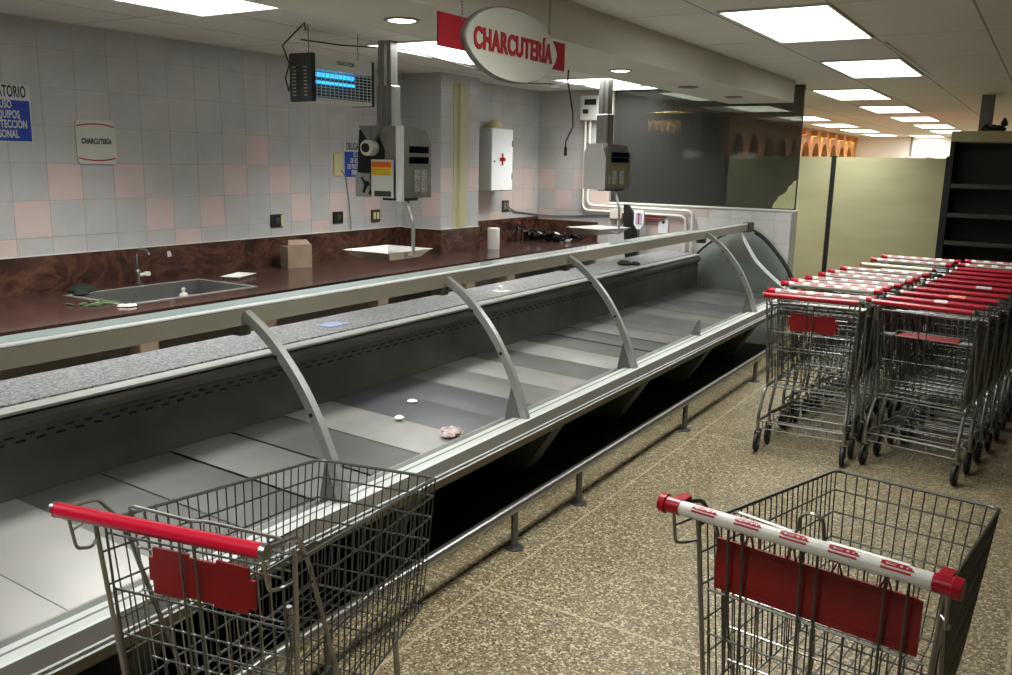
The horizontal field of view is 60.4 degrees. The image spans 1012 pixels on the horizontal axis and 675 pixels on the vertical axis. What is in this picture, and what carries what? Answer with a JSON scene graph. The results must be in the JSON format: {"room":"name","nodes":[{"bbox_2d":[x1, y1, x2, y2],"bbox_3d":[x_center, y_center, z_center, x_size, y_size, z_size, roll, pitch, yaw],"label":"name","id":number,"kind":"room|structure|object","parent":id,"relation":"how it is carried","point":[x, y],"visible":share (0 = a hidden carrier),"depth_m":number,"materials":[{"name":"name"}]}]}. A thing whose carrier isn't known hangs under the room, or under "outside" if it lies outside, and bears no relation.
{"room":"food shop","nodes":[
{"label":"food shop","id":0,"kind":"room"},
{"bbox_2d":[0,13,402,380],"bbox_3d":[-4.090,-0.290,3.486,0.101,2.530,11.600,8,13,31],"label":"wall","id":1,"kind":"structure","parent":0,"point":[212,143],"depth_m":6.00,"materials":[{"name":"grey tile"}]},
{"bbox_2d":[0,83,33,142],"bbox_3d":[-2.932,-1.305,5.058,0.006,0.335,0.350,8,13,31],"label":"safety sign","id":2,"kind":"object","parent":1,"relation":"attached to","point":[15,107],"visible":1,"depth_m":5.12,"materials":[{"name":"blue"}]},
{"bbox_2d":[74,119,116,163],"bbox_3d":[-2.625,-1.250,5.573,0.012,0.275,0.275,8,13,31],"label":"sign","id":3,"kind":"object","parent":1,"relation":"attached to","point":[95,140],"visible":1,"depth_m":5.56,"materials":[{"name":"white"}]},
{"bbox_2d":[270,214,283,226],"bbox_3d":[-1.829,-0.934,6.955,0.022,0.100,0.130,8,13,31],"label":"wall outlet","id":4,"kind":"object","parent":1,"relation":"attached to","point":[276,220],"visible":1,"depth_m":6.94,"materials":[{"name":"black plastic"}]},
{"bbox_2d":[333,153,341,175],"bbox_3d":[-1.444,-1.484,7.470,0.014,0.190,0.100,8,13,31],"label":"plate","id":5,"kind":"object","parent":1,"relation":"attached to","point":[337,157],"visible":1,"depth_m":7.46,"materials":[{"name":"beige"}]},
{"bbox_2d":[333,211,342,223],"bbox_3d":[-1.455,-1.041,7.549,0.022,0.100,0.125,8,13,31],"label":"wall outlet","id":6,"kind":"object","parent":1,"relation":"attached to","point":[337,216],"visible":1,"depth_m":7.53,"materials":[{"name":"black plastic"}]},
{"bbox_2d":[343,142,359,177],"bbox_3d":[-1.309,-1.565,7.681,0.006,0.310,0.360,8,13,31],"label":"safety sign","id":7,"kind":"object","parent":1,"relation":"attached to","point":[350,149],"visible":0.51,"depth_m":7.60,"materials":[{"name":"blue"}]},
{"bbox_2d":[402,72,445,300],"bbox_3d":[-0.777,-1.179,8.221,0.450,2.530,0.081,8,13,31],"label":"column","id":8,"kind":"structure","parent":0,"point":[421,107],"depth_m":8.03,"materials":[{"name":"grey tile"}]},
{"bbox_2d":[432,72,479,291],"bbox_3d":[-0.483,-1.201,8.360,0.101,2.530,0.630,8,13,31],"label":"wall column","id":9,"kind":"structure","parent":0,"point":[448,80],"depth_m":8.19,"materials":[{"name":"grey tile"}]},
{"bbox_2d":[453,83,466,227],"bbox_3d":[-0.424,-1.704,8.213,0.029,1.324,0.215,8,13,31],"label":"conduit cover","id":10,"kind":"object","parent":9,"relation":"attached to","point":[460,90],"visible":1,"depth_m":8.20,"materials":[{"name":"beige"}]},
{"bbox_2d":[0,0,1011,136],"bbox_3d":[5.928,-2.090,6.880,15.500,0.050,28.400,8,13,31],"label":"ceiling","id":11,"kind":"structure","parent":0,"point":[966,45],"depth_m":5.63,"materials":[{"name":"white paint"}]},
{"bbox_2d":[114,0,279,16],"bbox_3d":[-1.767,-1.676,4.219,0.624,0.012,1.234,8,13,31],"label":"recessed light","id":12,"kind":"object","parent":11,"relation":"in","point":[202,8],"visible":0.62,"depth_m":4.57,"materials":[{"name":"grey plastic"}]},
{"bbox_2d":[282,22,374,107],"bbox_3d":[-1.107,-1.664,5.331,0.182,0.449,0.710,8,13,31],"label":"insect killer","id":13,"kind":"object","parent":11,"relation":"hanging from","point":[314,78],"visible":1,"depth_m":5.29,"materials":[{"name":"grey metal"}]},
{"bbox_2d":[342,40,432,260],"bbox_3d":[-0.798,-1.277,6.002,0.514,1.459,0.550,8,13,31],"label":"hanging scale","id":14,"kind":"object","parent":11,"relation":"hanging from","point":[394,160],"visible":1,"depth_m":5.85,"materials":[{"name":"metal"}]},
{"bbox_2d":[365,40,474,64],"bbox_3d":[-0.378,-2.086,6.390,0.594,0.012,1.294,8,13,31],"label":"recessed light","id":15,"kind":"object","parent":11,"relation":"in","point":[427,47],"visible":0.51,"depth_m":6.25,"materials":[{"name":"grey plastic"}]},
{"bbox_2d":[300,39,642,85],"bbox_3d":[-0.088,-2.237,7.296,0.898,0.047,4.030,11,15,41],"label":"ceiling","id":16,"kind":"structure","parent":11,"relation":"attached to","point":[300,39],"depth_m":6.38,"materials":[{"name":"white"}]},
{"bbox_2d":[437,0,564,83],"bbox_3d":[0.023,-1.300,3.647,0.039,0.450,1.000,8,13,31],"label":"hanging sign","id":17,"kind":"object","parent":11,"relation":"hanging from","point":[507,44],"visible":1,"depth_m":3.59,"materials":[{"name":"red"}]},
{"bbox_2d":[242,0,794,103],"bbox_3d":[-1.146,-1.229,2.528,0.600,0.194,13.400,8,13,31],"label":"ceiling beam","id":18,"kind":"structure","parent":11,"relation":"attached to","point":[596,42],"depth_m":4.80,"materials":[{"name":"paint"}]},
{"bbox_2d":[383,17,419,23],"bbox_3d":[-0.443,-1.347,3.702,0.156,0.008,0.156,8,13,31],"label":"recessed light","id":19,"kind":"object","parent":18,"relation":"attached to","point":[394,20],"visible":1,"depth_m":3.68,"materials":[{"name":"metal"}]},
{"bbox_2d":[564,70,573,155],"bbox_3d":[0.443,-1.621,5.979,0.086,0.730,0.021,-9,15,-41],"label":"cable","id":20,"kind":"object","parent":11,"relation":"hanging from","point":[565,147],"visible":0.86,"depth_m":6.01,"materials":[{"name":"black plastic"}]},
{"bbox_2d":[568,79,630,234],"bbox_3d":[0.942,-1.721,8.351,0.585,1.449,0.599,12,16,43],"label":"hanging scale","id":21,"kind":"object","parent":11,"relation":"hanging from","point":[606,163],"visible":0.99,"depth_m":8.12,"materials":[{"name":"metal"}]},
{"bbox_2d":[552,77,656,89],"bbox_3d":[1.011,-2.502,8.590,0.594,0.012,1.224,8,13,31],"label":"recessed light","id":22,"kind":"object","parent":11,"relation":"in","point":[592,80],"visible":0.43,"depth_m":8.47,"materials":[{"name":"grey plastic"}]},
{"bbox_2d":[717,3,873,42],"bbox_3d":[1.638,-1.730,4.825,0.554,0.012,1.234,8,13,31],"label":"recessed light","id":23,"kind":"object","parent":11,"relation":"in","point":[817,21],"visible":1,"depth_m":4.72,"materials":[{"name":"grey plastic"}]},
{"bbox_2d":[810,123,859,126],"bbox_3d":[6.010,-3.868,15.864,0.604,0.012,1.274,8,13,31],"label":"recessed light","id":24,"kind":"object","parent":11,"relation":"in","point":[817,124],"visible":1,"depth_m":15.67,"materials":[{"name":"grey"}]},
{"bbox_2d":[814,124,855,126],"bbox_3d":[6.010,-3.870,15.864,0.580,0.007,1.250,8,13,31],"label":"diffuser","id":25,"kind":"object","parent":24,"relation":"attached to","point":[823,125],"depth_m":15.87,"materials":[{"name":"white"}]},
{"bbox_2d":[811,88,892,99],"bbox_3d":[3.696,-2.580,9.245,0.564,0.012,1.374,8,13,31],"label":"recessed light","id":26,"kind":"object","parent":11,"relation":"in","point":[861,93],"visible":1,"depth_m":9.16,"materials":[{"name":"grey plastic"}]},
{"bbox_2d":[820,58,923,77],"bbox_3d":[2.898,-2.110,6.838,0.554,0.012,1.284,8,13,31],"label":"recessed light","id":27,"kind":"object","parent":11,"relation":"in","point":[881,67],"visible":1,"depth_m":6.75,"materials":[{"name":"grey"}]},
{"bbox_2d":[858,105,920,112],"bbox_3d":[5.032,-2.983,11.379,0.564,0.012,1.374,8,13,31],"label":"recessed light","id":28,"kind":"object","parent":11,"relation":"in","point":[887,108],"visible":1,"depth_m":11.31,"materials":[{"name":"grey plastic"}]},
{"bbox_2d":[884,42,933,76],"bbox_3d":[2.893,-1.971,6.215,0.040,0.044,1.952,9,14,32],"label":"ceiling strip","id":29,"kind":"object","parent":11,"relation":"attached to","point":[886,43],"visible":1,"depth_m":6.03,"materials":[{"name":"grey metal"}]},
{"bbox_2d":[889,116,939,121],"bbox_3d":[6.311,-3.366,13.404,0.564,0.012,1.324,8,13,31],"label":"recessed light","id":30,"kind":"object","parent":11,"relation":"in","point":[900,118],"visible":1,"depth_m":13.29,"materials":[{"name":"grey plastic"}]},
{"bbox_2d":[891,117,937,120],"bbox_3d":[6.311,-3.368,13.404,0.540,0.007,1.300,8,13,31],"label":"diffuser","id":31,"kind":"object","parent":30,"relation":"attached to","point":[897,118],"depth_m":13.33,"materials":[{"name":"white"}]},
{"bbox_2d":[912,124,955,127],"bbox_3d":[7.629,-3.761,15.491,0.564,0.012,1.324,8,13,31],"label":"recessed light","id":32,"kind":"object","parent":11,"relation":"in","point":[917,125],"visible":1,"depth_m":15.31,"materials":[{"name":"grey"}]},
{"bbox_2d":[477,82,539,286],"bbox_3d":[-0.086,-1.395,9.361,0.101,2.530,1.520,8,13,31],"label":"wall","id":33,"kind":"structure","parent":0,"point":[516,109],"depth_m":9.45,"materials":[{"name":"grey tile"}]},
{"bbox_2d":[0,216,597,297],"bbox_3d":[-2.164,-0.564,6.250,0.792,0.250,9.306,10,14,37],"label":"backsplash","id":34,"kind":"structure","parent":33,"relation":"attached to","point":[51,273],"depth_m":6.48,"materials":[{"name":"red stone"}]},
{"bbox_2d":[478,120,512,190],"bbox_3d":[-0.120,-1.858,8.875,0.228,0.709,0.410,8,13,31],"label":"cabinet","id":35,"kind":"object","parent":33,"relation":"attached to","point":[495,144],"depth_m":8.75,"materials":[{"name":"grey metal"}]},
{"bbox_2d":[260,324,1011,674],"bbox_3d":[5.878,0.439,7.390,15.500,0.050,28.400,8,13,31],"label":"floor","id":36,"kind":"structure","parent":0,"point":[603,586],"depth_m":4.02,"materials":[{"name":"stone"}]},
{"bbox_2d":[47,459,435,674],"bbox_3d":[-0.568,0.792,2.291,0.547,1.017,0.943,5,12,20],"label":"shopping cart","id":37,"kind":"object","parent":36,"relation":"on","point":[229,586],"visible":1,"depth_m":2.01,"materials":[{"name":"grey metal"}]},
{"bbox_2d":[0,216,598,354],"bbox_3d":[-1.861,-0.069,6.103,1.049,1.150,9.250,8,13,31],"label":"countertop","id":38,"kind":"structure","parent":36,"relation":"on","point":[33,288],"depth_m":6.26,"materials":[{"name":"red stone"}]},
{"bbox_2d":[67,284,95,295],"bbox_3d":[-2.641,-0.299,5.405,0.162,0.045,0.279,-4,12,-22],"label":"rag","id":39,"kind":"object","parent":38,"relation":"on","point":[79,289],"visible":1,"depth_m":5.40,"materials":[{"name":"fabric"}]},
{"bbox_2d":[65,298,120,306],"bbox_3d":[-2.378,-0.202,5.027,0.225,0.015,0.246,8,13,31],"label":"scraps","id":40,"kind":"object","parent":38,"relation":"on","point":[98,303],"visible":1,"depth_m":5.00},
{"bbox_2d":[135,248,150,284],"bbox_3d":[-2.393,-0.476,5.793,0.156,0.248,0.109,8,13,31],"label":"faucet","id":41,"kind":"object","parent":38,"relation":"on","point":[138,273],"visible":1,"depth_m":5.79,"materials":[{"name":"silver metal"}]},
{"bbox_2d":[63,278,257,303],"bbox_3d":[-2.178,-0.234,5.571,0.600,0.138,1.000,8,13,31],"label":"sink","id":42,"kind":"object","parent":38,"relation":"in","point":[193,287],"visible":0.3,"depth_m":5.80,"materials":[{"name":"silver metal"}]},
{"bbox_2d":[220,272,255,278],"bbox_3d":[-1.922,-0.443,6.256,0.144,0.019,0.254,3,12,11],"label":"tray","id":43,"kind":"object","parent":38,"relation":"on","point":[238,275],"visible":1,"depth_m":6.27,"materials":[{"name":"white"}]},
{"bbox_2d":[280,239,311,267],"bbox_3d":[-1.668,-0.672,6.915,0.196,0.218,0.168,-7,14,-34],"label":"cardboard box","id":44,"kind":"object","parent":38,"relation":"on","point":[298,253],"visible":1,"depth_m":6.85,"materials":[{"name":"beige cardboard"}]},
{"bbox_2d":[487,227,499,249],"bbox_3d":[-0.124,-0.984,8.636,0.120,0.210,0.120,8,13,31],"label":"paper roll","id":45,"kind":"object","parent":38,"relation":"on","point":[493,237],"visible":1,"depth_m":8.59,"materials":[{"name":"white paper"}]},
{"bbox_2d":[523,230,586,241],"bbox_3d":[0.488,-1.118,9.592,0.762,0.120,0.342,8,13,31],"label":"heap","id":46,"kind":"object","parent":38,"relation":"on","point":[533,234],"visible":0.99,"depth_m":9.56,"materials":[{"name":"black"}]},
{"bbox_2d":[0,252,637,674],"bbox_3d":[-0.818,0.348,3.995,1.430,1.206,3.849,8,13,31],"label":"display case","id":47,"kind":"object","parent":36,"relation":"on","point":[144,429],"visible":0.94,"depth_m":3.56,"materials":[{"name":"metal"}]},
{"bbox_2d":[440,426,463,437],"bbox_3d":[-0.257,0.432,3.978,0.105,0.036,0.114,8,13,31],"label":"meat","id":48,"kind":"object","parent":47,"relation":"on","point":[451,431],"visible":1,"depth_m":3.96,"materials":[{"name":"food"}]},
{"bbox_2d":[229,335,798,674],"bbox_3d":[0.195,0.818,4.253,0.090,0.223,10.050,8,13,31],"label":"rail","id":49,"kind":"object","parent":36,"relation":"on","point":[513,509],"visible":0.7,"depth_m":4.01,"materials":[{"name":"silver metal"}]},
{"bbox_2d":[449,222,797,446],"bbox_3d":[1.235,-0.269,7.245,1.430,1.212,3.955,8,13,31],"label":"display case","id":50,"kind":"object","parent":36,"relation":"on","point":[608,314],"visible":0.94,"depth_m":6.63,"materials":[{"name":"metal"}]},
{"bbox_2d":[536,295,776,394],"bbox_3d":[1.319,-0.036,7.167,0.930,0.190,3.826,8,13,31],"label":"tub","id":51,"kind":"object","parent":50,"relation":"in","point":[732,308],"depth_m":6.82,"materials":[{"name":"grey paint"}]},
{"bbox_2d":[772,156,831,316],"bbox_3d":[3.243,-1.228,10.482,1.235,1.890,0.430,8,13,31],"label":"partition panel","id":52,"kind":"object","parent":36,"relation":"on","point":[814,172],"visible":0.16,"depth_m":10.04,"materials":[{"name":"beige metal"}]},
{"bbox_2d":[752,292,865,466],"bbox_3d":[1.993,0.181,5.576,0.547,1.017,0.943,8,13,29],"label":"shopping cart","id":53,"kind":"object","parent":36,"relation":"on","point":[799,322],"visible":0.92,"depth_m":5.30,"materials":[{"name":"grey metal"}]},
{"bbox_2d":[768,305,865,393],"bbox_3d":[2.024,0.016,5.593,0.527,0.522,0.824,8,13,29],"label":"basket","id":54,"kind":"object","parent":53,"relation":"on","point":[799,322],"depth_m":5.30,"materials":[{"name":"grey metal"}]},
{"bbox_2d":[764,287,875,457],"bbox_3d":[2.114,0.149,5.737,0.626,1.021,0.947,8,13,29],"label":"shopping cart","id":55,"kind":"object","parent":36,"relation":"on","point":[868,320],"visible":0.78,"depth_m":5.58,"materials":[{"name":"grey metal"}]},
{"bbox_2d":[779,300,874,387],"bbox_3d":[2.146,-0.015,5.756,0.528,0.523,0.824,8,13,29],"label":"basket","id":56,"kind":"object","parent":55,"relation":"on","point":[868,320],"depth_m":5.67,"materials":[{"name":"grey metal"}]},
{"bbox_2d":[656,470,1000,674],"bbox_3d":[0.871,0.833,2.222,0.626,1.021,0.947,10,15,38],"label":"shopping cart","id":57,"kind":"object","parent":36,"relation":"on","point":[880,616],"visible":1,"depth_m":1.95,"materials":[{"name":"grey metal"}]},
{"bbox_2d":[778,280,882,440],"bbox_3d":[2.327,0.086,6.070,0.626,1.021,0.947,8,13,32],"label":"shopping cart","id":58,"kind":"object","parent":36,"relation":"on","point":[873,335],"visible":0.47,"depth_m":5.77,"materials":[{"name":"grey metal"}]},
{"bbox_2d":[793,293,881,373],"bbox_3d":[2.362,-0.077,6.087,0.528,0.523,0.824,8,13,32],"label":"basket","id":59,"kind":"object","parent":58,"relation":"on","point":[873,335],"depth_m":5.89,"materials":[{"name":"grey metal"}]},
{"bbox_2d":[788,278,894,434],"bbox_3d":[2.433,0.062,6.202,0.626,1.021,0.947,8,13,32],"label":"shopping cart","id":60,"kind":"object","parent":36,"relation":"on","point":[886,289],"visible":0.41,"depth_m":5.95,"materials":[{"name":"grey metal"}]},
{"bbox_2d":[802,290,890,369],"bbox_3d":[2.468,-0.102,6.219,0.528,0.523,0.824,8,13,32],"label":"basket","id":61,"kind":"object","parent":60,"relation":"on","point":[888,319],"depth_m":6.15,"materials":[{"name":"grey metal"}]},
{"bbox_2d":[801,275,902,425],"bbox_3d":[2.592,0.031,6.371,0.626,1.021,0.947,9,14,33],"label":"shopping cart","id":62,"kind":"object","parent":36,"relation":"on","point":[897,286],"visible":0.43,"depth_m":6.10,"materials":[{"name":"grey metal"}]},
{"bbox_2d":[816,289,902,364],"bbox_3d":[2.628,-0.132,6.388,0.528,0.523,0.824,9,14,33],"label":"basket","id":63,"kind":"object","parent":62,"relation":"on","point":[899,294],"depth_m":6.30,"materials":[{"name":"grey metal"}]},
{"bbox_2d":[815,271,913,417],"bbox_3d":[2.760,-0.008,6.581,0.626,1.021,0.947,9,14,33],"label":"shopping cart","id":64,"kind":"object","parent":36,"relation":"on","point":[908,282],"visible":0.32,"depth_m":6.21,"materials":[{"name":"grey metal"}]},
{"bbox_2d":[828,288,912,356],"bbox_3d":[2.796,-0.171,6.598,0.528,0.523,0.824,9,14,33],"label":"basket","id":65,"kind":"object","parent":64,"relation":"on","point":[891,288],"depth_m":6.49,"materials":[{"name":"grey metal"}]},
{"bbox_2d":[824,269,921,410],"bbox_3d":[2.897,-0.040,6.752,0.626,1.021,0.947,9,14,33],"label":"shopping cart","id":66,"kind":"object","parent":36,"relation":"on","point":[916,278],"visible":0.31,"depth_m":6.40,"materials":[{"name":"grey metal"}]},
{"bbox_2d":[838,285,916,350],"bbox_3d":[2.933,-0.203,6.768,0.528,0.523,0.824,9,14,33],"label":"basket","id":67,"kind":"object","parent":66,"relation":"on","point":[846,333],"depth_m":6.74,"materials":[{"name":"grey metal"}]},
{"bbox_2d":[820,156,946,324],"bbox_3d":[4.273,-1.081,9.859,1.200,1.890,0.430,8,13,31],"label":"partition panel","id":68,"kind":"object","parent":36,"relation":"on","point":[877,206],"visible":0.48,"depth_m":9.62,"materials":[{"name":"beige metal"}]},
{"bbox_2d":[836,266,932,401],"bbox_3d":[3.070,-0.080,6.970,0.626,1.021,0.947,9,14,33],"label":"shopping cart","id":69,"kind":"object","parent":36,"relation":"on","point":[844,268],"visible":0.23,"depth_m":6.55,"materials":[{"name":"grey metal"}]},
{"bbox_2d":[849,285,932,347],"bbox_3d":[3.106,-0.243,6.987,0.528,0.523,0.824,9,14,33],"label":"basket","id":70,"kind":"object","parent":69,"relation":"on","point":[920,285],"depth_m":6.90,"materials":[{"name":"grey metal"}]},
{"bbox_2d":[858,262,937,379],"bbox_3d":[3.344,-0.136,7.283,0.547,1.017,0.943,10,14,38],"label":"shopping cart","id":71,"kind":"object","parent":36,"relation":"on","point":[899,267],"visible":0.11,"depth_m":6.84,"materials":[{"name":"grey metal"}]},
{"bbox_2d":[869,257,952,380],"bbox_3d":[3.608,-0.213,7.683,0.626,1.021,0.947,9,14,34],"label":"shopping cart","id":72,"kind":"object","parent":36,"relation":"on","point":[873,259],"visible":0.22,"depth_m":7.25,"materials":[{"name":"grey metal"}]},
{"bbox_2d":[881,254,960,372],"bbox_3d":[3.818,-0.265,7.960,0.626,1.021,0.947,9,14,34],"label":"shopping cart","id":73,"kind":"object","parent":36,"relation":"on","point":[954,261],"visible":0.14,"depth_m":7.53,"materials":[{"name":"grey metal"}]},
{"bbox_2d":[858,299,996,485],"bbox_3d":[2.617,0.250,5.296,0.547,1.017,0.943,11,15,40],"label":"shopping cart","id":74,"kind":"object","parent":36,"relation":"on","point":[863,451],"visible":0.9,"depth_m":5.13,"materials":[{"name":"grey metal"}]},
{"bbox_2d":[878,313,996,409],"bbox_3d":[2.657,0.086,5.306,0.528,0.523,0.824,11,15,40],"label":"basket","id":75,"kind":"object","parent":74,"relation":"on","point":[925,336],"depth_m":5.13,"materials":[{"name":"grey metal"}]},
{"bbox_2d":[873,295,997,473],"bbox_3d":[2.770,0.214,5.490,0.547,1.017,0.943,10,14,38],"label":"shopping cart","id":76,"kind":"object","parent":36,"relation":"on","point":[981,378],"visible":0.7,"depth_m":5.35,"materials":[{"name":"grey metal"}]},
{"bbox_2d":[891,308,997,400],"bbox_3d":[2.809,0.050,5.502,0.528,0.523,0.824,10,14,38],"label":"basket","id":77,"kind":"object","parent":76,"relation":"on","point":[981,378],"depth_m":5.43,"materials":[{"name":"grey metal"}]},
{"bbox_2d":[887,290,1006,461],"bbox_3d":[2.949,0.174,5.705,0.547,1.017,0.943,10,14,37],"label":"shopping cart","id":78,"kind":"object","parent":36,"relation":"on","point":[1001,322],"visible":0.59,"depth_m":5.48,"materials":[{"name":"grey metal"}]},
{"bbox_2d":[905,304,1006,390],"bbox_3d":[2.987,0.010,5.717,0.528,0.523,0.824,10,14,37],"label":"basket","id":79,"kind":"object","parent":78,"relation":"on","point":[1001,322],"depth_m":5.63,"materials":[{"name":"grey metal"}]},
{"bbox_2d":[900,286,1011,450],"bbox_3d":[3.122,0.136,5.912,0.547,1.017,0.943,10,14,37],"label":"shopping cart","id":80,"kind":"object","parent":36,"relation":"on","point":[1008,326],"visible":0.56,"depth_m":5.62,"materials":[{"name":"grey metal"}]},
{"bbox_2d":[918,301,1011,382],"bbox_3d":[3.160,-0.028,5.925,0.528,0.523,0.824,10,14,37],"label":"basket","id":81,"kind":"object","parent":80,"relation":"on","point":[1008,326],"depth_m":5.81,"materials":[{"name":"grey metal"}]},
{"bbox_2d":[912,282,1011,439],"bbox_3d":[3.313,0.091,6.155,0.547,1.017,0.943,10,14,36],"label":"shopping cart","id":82,"kind":"object","parent":36,"relation":"on","point":[998,425],"visible":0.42,"depth_m":5.79,"materials":[{"name":"grey metal"}]},
{"bbox_2d":[928,301,1011,370],"bbox_3d":[3.350,-0.073,6.168,0.528,0.523,0.824,10,14,36],"label":"basket","id":83,"kind":"object","parent":82,"relation":"on","point":[1008,360],"depth_m":6.07,"materials":[{"name":"grey metal"}]},
{"bbox_2d":[923,277,1011,428],"bbox_3d":[3.489,0.046,6.395,0.547,1.017,0.943,10,14,36],"label":"shopping cart","id":84,"kind":"object","parent":36,"relation":"on","point":[939,280],"visible":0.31,"depth_m":6.02,"materials":[{"name":"grey metal"}]},
{"bbox_2d":[936,302,1011,366],"bbox_3d":[3.526,-0.118,6.408,0.528,0.523,0.824,10,14,36],"label":"basket","id":85,"kind":"object","parent":84,"relation":"on","point":[1002,302],"depth_m":6.63,"materials":[{"name":"grey metal"}]},
{"bbox_2d":[929,274,1011,419],"bbox_3d":[3.655,0.004,6.618,0.547,1.017,0.943,9,14,35],"label":"shopping cart","id":86,"kind":"object","parent":36,"relation":"on","point":[949,276],"visible":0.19,"depth_m":6.24,"materials":[{"name":"grey metal"}]},
{"bbox_2d":[947,288,1008,352],"bbox_3d":[3.692,-0.160,6.631,0.528,0.523,0.824,9,14,35],"label":"basket","id":87,"kind":"object","parent":86,"relation":"on","point":[947,288],"depth_m":6.91,"materials":[{"name":"grey metal"}]},
{"bbox_2d":[932,131,1011,335],"bbox_3d":[5.814,-0.963,8.758,2.631,2.155,0.500,8,13,31],"label":"shelf unit","id":88,"kind":"object","parent":36,"relation":"on","point":[975,223],"visible":0.65,"depth_m":9.31,"materials":[{"name":"black metal"}]},
{"bbox_2d":[978,94,995,130],"bbox_3d":[5.002,-2.329,9.049,0.120,0.374,0.120,8,13,31],"label":"post","id":89,"kind":"object","parent":88,"relation":"on","point":[988,101],"visible":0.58,"depth_m":9.00,"materials":[{"name":"grey plastic"}]},
{"bbox_2d":[981,118,1007,130],"bbox_3d":[4.978,-2.169,8.862,0.240,0.130,0.141,8,13,31],"label":"bag","id":90,"kind":"object","parent":88,"relation":"on","point":[986,127],"visible":0.97,"depth_m":8.82,"materials":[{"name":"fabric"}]},
{"bbox_2d":[937,270,1011,403],"bbox_3d":[3.823,-0.042,6.863,0.547,1.017,0.943,9,14,35],"label":"shopping cart","id":91,"kind":"object","parent":36,"relation":"on","point":[964,273],"visible":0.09,"depth_m":6.47,"materials":[{"name":"grey metal"}]},
{"bbox_2d":[958,285,1010,339],"bbox_3d":[3.860,-0.206,6.876,0.528,0.523,0.824,9,14,35],"label":"basket","id":92,"kind":"object","parent":91,"relation":"on","point":[971,285],"depth_m":7.19,"materials":[{"name":"grey metal"}]},
{"bbox_2d":[945,267,1011,382],"bbox_3d":[3.991,-0.087,7.108,0.547,1.017,0.943,9,14,34],"label":"shopping cart","id":93,"kind":"object","parent":36,"relation":"on","point":[1003,272],"visible":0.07,"depth_m":6.71,"materials":[{"name":"grey metal"}]},
{"bbox_2d":[953,262,1011,372],"bbox_3d":[4.213,-0.139,7.373,0.626,1.021,0.947,10,14,36],"label":"shopping cart","id":94,"kind":"object","parent":36,"relation":"on","point":[1006,268],"visible":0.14,"depth_m":7.00,"materials":[{"name":"grey metal"}]},
{"bbox_2d":[960,259,1011,359],"bbox_3d":[4.414,-0.192,7.655,0.626,1.021,0.947,10,14,36],"label":"shopping cart","id":95,"kind":"object","parent":36,"relation":"on","point":[969,261],"visible":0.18,"depth_m":7.28,"materials":[{"name":"grey metal"}]},
{"bbox_2d":[634,210,644,254],"bbox_3d":[1.397,-0.716,9.307,0.100,1.280,0.098,-3,12,-19],"label":"thermometer","id":96,"kind":"object","parent":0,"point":[639,215],"visible":0.41,"depth_m":9.19,"materials":[{"name":"white plastic"}]},
{"bbox_2d":[535,90,791,343],"bbox_3d":[1.611,-1.344,9.280,2.880,2.530,0.121,8,13,31],"label":"wall","id":97,"kind":"structure","parent":0,"point":[715,269],"depth_m":9.30,"materials":[{"name":"grey tile"}]},
{"bbox_2d":[580,95,598,120],"bbox_3d":[0.914,-2.477,9.389,0.220,0.260,0.073,8,13,31],"label":"box","id":98,"kind":"object","parent":97,"relation":"attached to","point":[589,103],"visible":0.77,"depth_m":9.36,"materials":[{"name":"grey plastic"}]},
{"bbox_2d":[582,120,686,293],"bbox_3d":[1.357,-1.349,9.326,1.228,1.910,0.028,8,13,31],"label":"conduit","id":99,"kind":"object","parent":97,"relation":"attached to","point":[585,122],"visible":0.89,"depth_m":9.46,"materials":[{"name":"beige plastic"}]},
{"bbox_2d":[586,120,693,289],"bbox_3d":[1.411,-1.341,9.294,1.246,1.910,0.028,8,13,31],"label":"conduit","id":100,"kind":"object","parent":97,"relation":"attached to","point":[589,135],"visible":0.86,"depth_m":9.25,"materials":[{"name":"beige plastic"}]},
{"bbox_2d":[622,214,665,221],"bbox_3d":[1.470,-1.277,9.275,0.500,0.078,0.023,8,13,31],"label":"rod","id":101,"kind":"object","parent":97,"relation":"attached to","point":[657,217],"visible":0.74,"depth_m":9.22,"materials":[{"name":"red"}]},
{"bbox_2d":[623,204,636,257],"bbox_3d":[1.338,-1.056,9.343,0.180,0.730,0.045,8,13,31],"label":"apron","id":102,"kind":"object","parent":101,"relation":"hanging from","point":[628,218],"visible":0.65,"depth_m":9.30,"materials":[{"name":"black plastic"}]},
{"bbox_2d":[658,217,668,233],"bbox_3d":[1.663,-1.192,9.187,0.110,0.190,0.027,8,13,31],"label":"wall switch","id":103,"kind":"object","parent":97,"relation":"attached to","point":[663,226],"visible":0.9,"depth_m":9.18,"materials":[{"name":"white plastic"}]},
{"bbox_2d":[609,202,797,211],"bbox_3d":[1.998,-1.359,9.035,1.985,0.020,0.138,8,13,31],"label":"trim","id":104,"kind":"structure","parent":97,"relation":"on","point":[623,203],"depth_m":8.92,"materials":[{"name":"grey metal"}]},
{"bbox_2d":[610,84,805,209],"bbox_3d":[2.001,-1.947,8.905,1.982,1.185,0.025,8,13,31],"label":"glass partition","id":105,"kind":"structure","parent":97,"relation":"in","point":[684,149],"depth_m":8.88,"materials":[{"name":"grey glass"}]},
{"bbox_2d":[783,211,797,344],"bbox_3d":[2.820,-0.583,8.660,0.023,1.330,0.131,8,13,31],"label":"trim","id":106,"kind":"structure","parent":97,"relation":"attached to","point":[794,214],"depth_m":8.57,"materials":[{"name":"metal"}]},
{"bbox_2d":[800,127,856,156],"bbox_3d":[5.798,-2.935,17.582,0.420,2.530,10.000,8,13,31],"label":"wall","id":107,"kind":"structure","parent":0,"point":[811,146],"depth_m":18.80,"materials":[{"name":"brown wood"}]},
{"bbox_2d":[846,137,950,157],"bbox_3d":[13.311,-3.043,18.866,15.500,2.530,0.100,8,13,31],"label":"wall","id":108,"kind":"structure","parent":0,"point":[885,147],"depth_m":20.91,"materials":[{"name":"paint"}]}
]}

